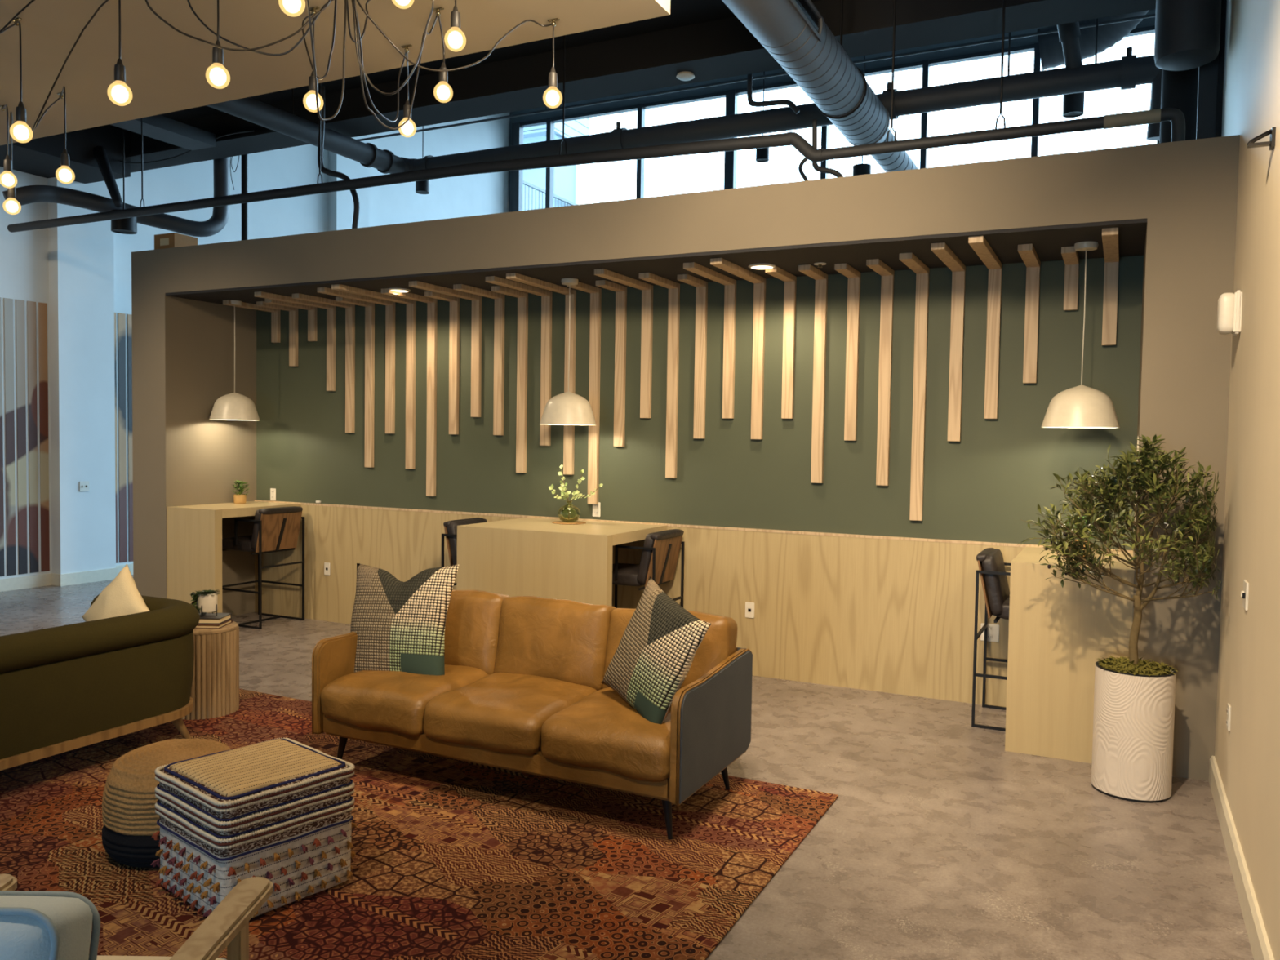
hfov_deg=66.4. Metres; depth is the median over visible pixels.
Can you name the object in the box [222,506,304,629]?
bar stool
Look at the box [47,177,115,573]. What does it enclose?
column
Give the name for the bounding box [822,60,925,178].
window
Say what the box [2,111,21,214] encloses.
lamp
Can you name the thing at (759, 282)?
wall slat
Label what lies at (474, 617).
cushion
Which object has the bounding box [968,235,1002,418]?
wall slat
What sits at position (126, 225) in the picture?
light
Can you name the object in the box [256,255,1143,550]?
wall
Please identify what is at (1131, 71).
drain pipe
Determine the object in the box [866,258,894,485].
wall slat
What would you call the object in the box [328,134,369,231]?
column
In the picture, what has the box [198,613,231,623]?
book
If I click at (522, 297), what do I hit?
wall slat
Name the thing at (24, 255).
wall
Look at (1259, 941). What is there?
baseboard
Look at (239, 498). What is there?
pot plant
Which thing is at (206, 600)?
pot plant
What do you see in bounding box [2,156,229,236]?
duct
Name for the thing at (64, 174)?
lamp
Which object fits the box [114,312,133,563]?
mural
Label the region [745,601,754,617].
port
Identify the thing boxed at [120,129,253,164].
loose cable
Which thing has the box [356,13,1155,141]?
conduit
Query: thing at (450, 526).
bar stool
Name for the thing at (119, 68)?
socket
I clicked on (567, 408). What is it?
pendant lamp
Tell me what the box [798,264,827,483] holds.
wall slat
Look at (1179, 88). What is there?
column
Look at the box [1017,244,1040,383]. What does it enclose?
wall slat
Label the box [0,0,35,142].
lamp
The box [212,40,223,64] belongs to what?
socket
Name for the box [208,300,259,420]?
pendant lamp
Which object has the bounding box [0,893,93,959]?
cushion
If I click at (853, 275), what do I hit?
wall slat
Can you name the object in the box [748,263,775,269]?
recessed light
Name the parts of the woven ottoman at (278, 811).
rope trim, rope trim, rope trim, rope trim, rope trim, rope trim, rope trim, rope trim, rope trim, cord trim, cord trim, cord trim, cord trim, panel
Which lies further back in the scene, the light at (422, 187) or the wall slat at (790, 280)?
the light at (422, 187)
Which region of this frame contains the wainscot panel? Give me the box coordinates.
[254,499,1133,706]
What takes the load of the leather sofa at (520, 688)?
on the area rug
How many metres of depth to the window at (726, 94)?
16.92 m
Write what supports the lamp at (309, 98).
hanging from the ceiling at (166, 68)
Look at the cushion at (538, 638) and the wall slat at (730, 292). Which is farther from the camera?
the wall slat at (730, 292)
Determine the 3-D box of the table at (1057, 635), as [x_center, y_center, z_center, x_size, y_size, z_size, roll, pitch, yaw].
[2.547,0.985,5.770,0.615,1.067,0.955,2,3,26]
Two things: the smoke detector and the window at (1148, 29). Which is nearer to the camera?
the smoke detector
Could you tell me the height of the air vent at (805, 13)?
0.130 m
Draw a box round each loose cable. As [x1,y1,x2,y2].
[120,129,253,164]
[230,155,239,190]
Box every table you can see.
[167,501,300,613]
[181,621,239,719]
[456,517,666,605]
[1004,546,1134,763]
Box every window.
[508,8,1155,212]
[511,117,548,211]
[547,103,639,208]
[638,89,730,198]
[728,80,824,188]
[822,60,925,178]
[922,43,1037,168]
[1034,25,1159,156]
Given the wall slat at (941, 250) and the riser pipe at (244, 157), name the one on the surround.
the riser pipe at (244, 157)
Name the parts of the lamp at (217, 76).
bulb, cord, swag cord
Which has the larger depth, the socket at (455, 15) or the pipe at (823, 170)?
the pipe at (823, 170)
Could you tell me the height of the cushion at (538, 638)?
0.472 m
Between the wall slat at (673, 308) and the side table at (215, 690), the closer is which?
the side table at (215, 690)
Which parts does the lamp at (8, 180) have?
cord, bulb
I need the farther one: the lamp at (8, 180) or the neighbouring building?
the neighbouring building
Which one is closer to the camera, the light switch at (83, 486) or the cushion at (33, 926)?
the cushion at (33, 926)
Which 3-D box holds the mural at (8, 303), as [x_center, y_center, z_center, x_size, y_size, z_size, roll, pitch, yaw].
[-6.750,-0.447,10.291,0.008,2.940,1.068,2,3,26]
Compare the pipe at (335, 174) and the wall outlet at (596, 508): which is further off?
the pipe at (335, 174)
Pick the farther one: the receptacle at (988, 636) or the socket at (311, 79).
the receptacle at (988, 636)
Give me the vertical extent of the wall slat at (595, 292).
1.690 m
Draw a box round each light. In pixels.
[111,128,137,234]
[388,288,410,293]
[415,125,429,194]
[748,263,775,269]
[755,71,768,162]
[852,55,871,175]
[1062,92,1084,118]
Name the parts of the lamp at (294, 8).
bulb, swag cord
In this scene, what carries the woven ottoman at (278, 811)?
on the area rug
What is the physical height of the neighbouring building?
14.162 m
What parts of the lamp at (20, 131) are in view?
swag cord, cord, bulb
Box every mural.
[0,297,49,576]
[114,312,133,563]
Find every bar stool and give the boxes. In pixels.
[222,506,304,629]
[441,517,487,586]
[612,528,684,607]
[971,547,1010,731]
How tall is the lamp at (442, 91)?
0.571 m
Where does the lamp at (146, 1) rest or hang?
hanging from the ceiling at (166, 68)
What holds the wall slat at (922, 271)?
attached to the wall at (980, 486)
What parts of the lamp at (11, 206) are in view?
cord, bulb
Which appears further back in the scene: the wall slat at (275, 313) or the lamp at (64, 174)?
the wall slat at (275, 313)
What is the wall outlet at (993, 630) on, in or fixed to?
attached to the wainscot panel
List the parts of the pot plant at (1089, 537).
pot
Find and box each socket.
[3,155,12,171]
[7,186,16,198]
[15,101,26,122]
[60,148,69,166]
[114,58,125,82]
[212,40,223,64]
[308,71,318,91]
[403,100,411,119]
[439,62,448,82]
[450,5,460,28]
[548,66,557,87]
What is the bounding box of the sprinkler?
[813,262,826,267]
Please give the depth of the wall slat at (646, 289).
7.45 m
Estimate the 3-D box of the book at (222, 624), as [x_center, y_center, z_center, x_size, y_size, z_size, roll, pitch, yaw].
[-2.668,0.877,5.985,0.270,0.022,0.200,1,2,-2]
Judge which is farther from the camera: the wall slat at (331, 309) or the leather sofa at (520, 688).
the wall slat at (331, 309)
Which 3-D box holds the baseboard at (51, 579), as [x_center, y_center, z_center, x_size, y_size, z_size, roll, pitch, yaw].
[-7.092,1.147,9.520,0.180,0.130,20.700,2,3,26]
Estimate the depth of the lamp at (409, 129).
4.71 m
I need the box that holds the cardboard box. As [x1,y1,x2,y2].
[154,232,197,249]
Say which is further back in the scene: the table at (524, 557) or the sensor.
the table at (524, 557)
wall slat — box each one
[222,299,280,342]
[254,291,336,391]
[256,301,297,366]
[264,298,317,341]
[292,293,355,432]
[317,287,395,433]
[331,284,416,469]
[335,296,374,467]
[381,288,437,496]
[408,280,481,417]
[424,291,459,434]
[453,284,505,435]
[485,275,552,445]
[491,285,528,472]
[506,272,576,475]
[566,281,601,504]
[594,268,653,417]
[595,280,626,446]
[639,272,679,478]
[677,274,707,439]
[683,262,736,418]
[710,257,765,439]
[764,266,796,418]
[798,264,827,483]
[834,263,861,440]
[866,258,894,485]
[898,253,929,520]
[930,242,965,441]
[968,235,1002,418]
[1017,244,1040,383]
[1061,246,1079,311]
[1102,227,1119,346]
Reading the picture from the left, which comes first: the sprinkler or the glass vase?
the glass vase
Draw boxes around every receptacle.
[986,626,992,631]
[986,634,992,639]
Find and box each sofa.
[0,593,199,770]
[311,587,752,839]
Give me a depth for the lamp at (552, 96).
4.27 m
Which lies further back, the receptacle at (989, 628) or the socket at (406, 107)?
the receptacle at (989, 628)
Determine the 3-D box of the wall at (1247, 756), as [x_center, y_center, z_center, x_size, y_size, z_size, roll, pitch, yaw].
[2.941,-2.525,4.486,0.200,8.200,20.800,2,3,26]
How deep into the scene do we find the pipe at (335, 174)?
8.48 m
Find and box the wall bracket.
[1247,126,1275,150]
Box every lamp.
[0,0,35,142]
[0,104,17,188]
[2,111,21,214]
[31,0,108,184]
[106,0,132,106]
[145,0,330,51]
[186,0,333,88]
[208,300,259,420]
[278,0,346,120]
[302,0,337,112]
[346,0,466,51]
[351,0,434,94]
[353,0,453,129]
[354,9,416,137]
[355,0,562,108]
[539,278,595,425]
[1041,241,1119,428]
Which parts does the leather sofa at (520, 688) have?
arm, leg, leg, arm, panel, leg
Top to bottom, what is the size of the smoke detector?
0.035 m
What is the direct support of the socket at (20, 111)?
attached to the lamp at (20, 131)
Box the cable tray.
[109,115,216,150]
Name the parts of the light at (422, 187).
stem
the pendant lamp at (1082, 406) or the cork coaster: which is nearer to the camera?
the pendant lamp at (1082, 406)
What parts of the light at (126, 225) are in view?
stem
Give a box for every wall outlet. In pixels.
[270,488,275,500]
[592,502,600,516]
[980,622,999,642]
[1226,702,1231,731]
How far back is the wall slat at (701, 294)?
7.26 m
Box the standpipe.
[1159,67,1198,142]
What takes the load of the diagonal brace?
attached to the ceiling at (40, 157)
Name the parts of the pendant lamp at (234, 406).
lamp shade, cord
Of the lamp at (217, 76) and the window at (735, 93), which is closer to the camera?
the lamp at (217, 76)
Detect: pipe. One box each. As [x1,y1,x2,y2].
[7,0,1185,232]
[206,17,1162,173]
[241,154,248,239]
[317,85,359,228]
[746,73,799,114]
[798,119,843,181]
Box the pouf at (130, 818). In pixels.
[102,738,231,867]
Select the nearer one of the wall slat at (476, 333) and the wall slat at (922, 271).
the wall slat at (922, 271)
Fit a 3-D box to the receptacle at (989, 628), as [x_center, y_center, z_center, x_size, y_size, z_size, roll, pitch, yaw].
[2.295,0.976,6.418,0.032,0.028,0.005,2,3,26]
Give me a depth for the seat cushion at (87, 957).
2.33 m
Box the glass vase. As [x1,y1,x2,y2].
[557,500,580,522]
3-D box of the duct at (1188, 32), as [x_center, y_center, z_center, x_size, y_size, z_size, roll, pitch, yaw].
[3.241,-2.941,5.774,0.340,0.948,0.340,2,3,26]
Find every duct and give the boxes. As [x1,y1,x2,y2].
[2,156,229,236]
[721,0,918,172]
[1037,9,1149,70]
[1154,0,1221,71]
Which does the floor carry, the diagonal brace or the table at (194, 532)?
the table at (194, 532)
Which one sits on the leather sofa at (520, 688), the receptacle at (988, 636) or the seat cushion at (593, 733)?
the seat cushion at (593, 733)
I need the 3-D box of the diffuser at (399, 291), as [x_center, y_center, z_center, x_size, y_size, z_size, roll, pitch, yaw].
[-1.940,-1.522,7.867,0.146,0.008,0.146,2,3,26]
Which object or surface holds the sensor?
attached to the wall at (1247, 756)
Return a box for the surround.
[131,134,1239,781]
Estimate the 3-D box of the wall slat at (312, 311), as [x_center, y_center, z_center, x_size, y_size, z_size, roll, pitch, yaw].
[-3.115,-1.426,8.748,0.080,0.321,0.540,2,3,26]
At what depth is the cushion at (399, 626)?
5.09 m
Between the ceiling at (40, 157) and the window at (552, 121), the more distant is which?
the window at (552, 121)
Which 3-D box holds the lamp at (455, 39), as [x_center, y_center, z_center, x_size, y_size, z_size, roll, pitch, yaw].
[-0.946,-1.858,3.864,0.502,0.302,0.187,0,3,-22]
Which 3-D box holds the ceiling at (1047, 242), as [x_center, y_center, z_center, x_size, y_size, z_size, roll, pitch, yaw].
[-0.502,-1.492,7.204,7.510,0.020,0.986,2,3,26]
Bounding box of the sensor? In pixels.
[1216,290,1242,335]
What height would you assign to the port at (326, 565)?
0.115 m
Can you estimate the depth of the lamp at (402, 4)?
3.67 m
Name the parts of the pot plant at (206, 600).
pot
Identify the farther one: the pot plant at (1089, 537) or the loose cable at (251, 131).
the loose cable at (251, 131)
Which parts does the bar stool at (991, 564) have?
rail, backrest, frame, seat rail, seat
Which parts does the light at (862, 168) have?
stem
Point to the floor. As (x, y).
(938, 841)
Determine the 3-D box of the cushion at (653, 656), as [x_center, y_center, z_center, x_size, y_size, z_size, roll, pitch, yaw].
[0.060,0.790,4.441,0.235,0.642,0.659,-1,3,-30]
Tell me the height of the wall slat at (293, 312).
0.545 m
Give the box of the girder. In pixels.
[125,0,1155,173]
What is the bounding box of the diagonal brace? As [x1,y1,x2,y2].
[93,146,123,207]
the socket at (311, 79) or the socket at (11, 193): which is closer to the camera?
the socket at (311, 79)
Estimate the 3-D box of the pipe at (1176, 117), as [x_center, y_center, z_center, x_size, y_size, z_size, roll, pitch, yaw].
[-1.698,-2.748,7.611,10.445,1.660,0.080,2,3,26]
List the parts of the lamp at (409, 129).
cord, bulb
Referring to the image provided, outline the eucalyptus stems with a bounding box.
[548,464,603,519]
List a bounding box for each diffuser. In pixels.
[391,289,407,292]
[751,266,773,269]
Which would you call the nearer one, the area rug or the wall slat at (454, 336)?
the area rug
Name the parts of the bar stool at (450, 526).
frame, backrest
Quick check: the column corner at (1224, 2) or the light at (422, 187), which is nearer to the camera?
the column corner at (1224, 2)
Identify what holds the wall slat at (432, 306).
attached to the wall at (980, 486)
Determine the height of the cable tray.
0.120 m
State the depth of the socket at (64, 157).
4.98 m
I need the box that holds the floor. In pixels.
[0,574,1253,959]
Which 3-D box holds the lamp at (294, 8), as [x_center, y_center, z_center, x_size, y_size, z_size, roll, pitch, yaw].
[-1.141,-1.640,3.486,0.097,0.712,0.465,1,2,8]
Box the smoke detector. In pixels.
[675,71,694,80]
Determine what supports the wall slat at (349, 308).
attached to the wall at (980, 486)
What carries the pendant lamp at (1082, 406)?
hanging from the ceiling at (1047, 242)
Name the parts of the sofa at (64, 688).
rail, leg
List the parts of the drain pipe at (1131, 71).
hanger rod, hanger rod, hanger rod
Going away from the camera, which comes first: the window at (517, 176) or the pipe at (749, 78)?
the pipe at (749, 78)
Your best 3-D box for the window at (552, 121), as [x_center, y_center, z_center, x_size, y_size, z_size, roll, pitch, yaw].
[-0.870,-3.074,17.838,1.876,7.158,0.140,2,3,26]
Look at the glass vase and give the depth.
7.45 m
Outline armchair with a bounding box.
[0,873,272,959]
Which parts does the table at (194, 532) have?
panel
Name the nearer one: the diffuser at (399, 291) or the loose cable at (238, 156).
the diffuser at (399, 291)
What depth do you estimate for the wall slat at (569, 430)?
7.75 m
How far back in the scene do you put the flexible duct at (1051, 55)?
9.74 m
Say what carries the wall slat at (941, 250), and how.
attached to the wall at (980, 486)
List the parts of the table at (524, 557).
panel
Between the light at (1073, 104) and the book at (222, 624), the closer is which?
the book at (222, 624)
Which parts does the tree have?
planter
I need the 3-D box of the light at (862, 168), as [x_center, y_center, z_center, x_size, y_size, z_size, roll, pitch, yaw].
[2.503,-4.978,10.869,0.200,3.327,0.200,2,3,26]
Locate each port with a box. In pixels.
[324,562,329,575]
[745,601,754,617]
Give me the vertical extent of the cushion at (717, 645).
0.472 m
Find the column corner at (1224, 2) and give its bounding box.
[1215,0,1226,137]
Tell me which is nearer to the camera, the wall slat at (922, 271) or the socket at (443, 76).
the socket at (443, 76)
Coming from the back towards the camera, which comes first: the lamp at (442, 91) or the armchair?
the lamp at (442, 91)
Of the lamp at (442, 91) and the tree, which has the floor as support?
the tree
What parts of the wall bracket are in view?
arm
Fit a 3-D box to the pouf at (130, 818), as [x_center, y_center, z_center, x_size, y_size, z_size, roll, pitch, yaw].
[-1.919,1.303,4.030,0.542,0.415,0.542,2,3,26]
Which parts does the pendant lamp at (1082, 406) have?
lamp shade, cord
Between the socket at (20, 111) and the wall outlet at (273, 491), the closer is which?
the socket at (20, 111)
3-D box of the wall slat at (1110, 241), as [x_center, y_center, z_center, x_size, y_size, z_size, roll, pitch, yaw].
[2.719,-1.094,5.666,0.080,0.545,0.910,2,3,26]
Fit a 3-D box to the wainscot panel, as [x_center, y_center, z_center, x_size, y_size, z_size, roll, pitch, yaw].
[-0.326,0.852,7.734,7.510,1.078,0.024,2,3,26]
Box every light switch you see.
[79,480,88,491]
[1240,579,1248,610]
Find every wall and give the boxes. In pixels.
[0,112,509,579]
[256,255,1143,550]
[1214,0,1279,959]
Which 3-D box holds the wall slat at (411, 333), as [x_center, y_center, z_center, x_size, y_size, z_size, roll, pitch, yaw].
[-2.187,-0.813,8.092,0.080,1.462,0.930,2,3,26]
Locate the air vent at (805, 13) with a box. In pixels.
[788,0,824,41]
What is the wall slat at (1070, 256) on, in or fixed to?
attached to the wall at (980, 486)
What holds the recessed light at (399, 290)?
in the ceiling at (1047, 242)
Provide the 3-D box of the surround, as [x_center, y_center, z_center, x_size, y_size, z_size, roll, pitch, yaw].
[-0.507,-0.240,7.320,8.340,3.290,1.120,2,3,26]
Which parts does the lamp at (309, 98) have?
bulb, cord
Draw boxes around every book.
[195,618,232,628]
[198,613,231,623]
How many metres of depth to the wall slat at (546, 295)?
7.85 m
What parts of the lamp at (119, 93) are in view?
cord, bulb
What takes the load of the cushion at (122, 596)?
on the sofa at (64, 688)
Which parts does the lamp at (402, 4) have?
bulb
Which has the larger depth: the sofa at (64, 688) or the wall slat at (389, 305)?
the wall slat at (389, 305)
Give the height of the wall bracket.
0.072 m
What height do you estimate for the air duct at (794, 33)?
1.046 m
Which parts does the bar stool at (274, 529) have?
seat, frame, floor rail, seat rail, backrest, frame, rail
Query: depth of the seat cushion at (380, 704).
4.82 m
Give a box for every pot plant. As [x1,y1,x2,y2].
[190,589,220,617]
[231,480,248,503]
[1062,515,1093,556]
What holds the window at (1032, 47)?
attached to the wall window at (1150, 21)
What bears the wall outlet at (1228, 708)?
attached to the wall at (1247, 756)
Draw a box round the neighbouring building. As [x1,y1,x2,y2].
[522,117,589,210]
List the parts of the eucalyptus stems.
stem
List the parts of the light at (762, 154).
stem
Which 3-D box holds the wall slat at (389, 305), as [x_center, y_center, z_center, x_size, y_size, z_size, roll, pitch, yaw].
[-2.371,-0.974,8.222,0.080,1.158,0.850,2,3,26]
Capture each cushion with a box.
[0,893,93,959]
[83,563,148,621]
[86,956,226,959]
[319,664,490,737]
[351,564,458,675]
[421,671,601,756]
[444,587,506,674]
[494,595,613,690]
[537,688,671,780]
[600,577,711,720]
[600,605,737,690]
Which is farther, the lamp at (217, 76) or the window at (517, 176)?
the window at (517, 176)
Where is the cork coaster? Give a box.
[551,520,586,524]
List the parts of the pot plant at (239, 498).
pot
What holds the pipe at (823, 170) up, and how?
attached to the drain pipe at (1131, 71)
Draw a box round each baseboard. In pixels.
[0,563,133,591]
[1208,755,1274,959]
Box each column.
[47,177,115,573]
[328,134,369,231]
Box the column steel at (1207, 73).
[1195,53,1218,139]
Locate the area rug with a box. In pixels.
[0,688,838,959]
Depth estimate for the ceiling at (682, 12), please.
8.15 m
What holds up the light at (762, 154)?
hanging from the ceiling
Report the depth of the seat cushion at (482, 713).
4.56 m
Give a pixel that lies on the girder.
(723, 48)
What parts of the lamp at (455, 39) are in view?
swag cord, bulb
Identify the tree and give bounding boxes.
[1017,434,1221,803]
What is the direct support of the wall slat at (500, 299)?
attached to the wall at (980, 486)
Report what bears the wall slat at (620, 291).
attached to the wall at (980, 486)
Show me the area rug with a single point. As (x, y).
(454, 859)
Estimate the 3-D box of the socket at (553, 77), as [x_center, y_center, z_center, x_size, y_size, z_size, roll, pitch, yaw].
[-0.382,-1.769,4.296,0.039,0.089,0.039,2,3,26]
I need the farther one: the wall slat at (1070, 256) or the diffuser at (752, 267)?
the diffuser at (752, 267)
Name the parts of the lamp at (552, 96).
swag cord, bulb, cord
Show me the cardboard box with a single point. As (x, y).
(171, 240)
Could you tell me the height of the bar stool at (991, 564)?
1.057 m
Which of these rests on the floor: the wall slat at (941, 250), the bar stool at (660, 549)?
the bar stool at (660, 549)
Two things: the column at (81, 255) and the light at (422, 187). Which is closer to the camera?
the column at (81, 255)
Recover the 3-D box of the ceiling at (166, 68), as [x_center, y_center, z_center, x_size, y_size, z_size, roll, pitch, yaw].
[-3.541,-2.099,2.182,4.785,0.240,6.900,2,3,26]
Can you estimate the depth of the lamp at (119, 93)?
3.73 m
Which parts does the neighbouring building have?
balcony railing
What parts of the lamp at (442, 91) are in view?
cord, bulb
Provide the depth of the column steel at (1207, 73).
6.01 m
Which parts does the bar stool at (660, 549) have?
seat, frame, seat rail, backrest, rail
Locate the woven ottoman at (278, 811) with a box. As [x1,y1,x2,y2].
[151,737,356,917]
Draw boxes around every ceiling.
[0,0,670,145]
[0,124,130,183]
[158,0,822,121]
[165,218,1146,304]
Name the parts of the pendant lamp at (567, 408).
lamp shade, cord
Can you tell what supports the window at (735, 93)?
attached to the wall window at (1150, 21)
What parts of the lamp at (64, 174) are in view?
cord, bulb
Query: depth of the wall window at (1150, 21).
16.33 m
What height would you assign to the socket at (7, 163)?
0.089 m
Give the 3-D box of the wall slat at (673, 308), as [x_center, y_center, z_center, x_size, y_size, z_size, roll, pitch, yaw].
[0.135,-0.738,7.163,0.080,1.462,0.540,2,3,26]
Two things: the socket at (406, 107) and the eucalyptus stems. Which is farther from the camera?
the eucalyptus stems
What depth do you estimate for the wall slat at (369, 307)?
8.67 m
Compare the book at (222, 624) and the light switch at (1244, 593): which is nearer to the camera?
the light switch at (1244, 593)

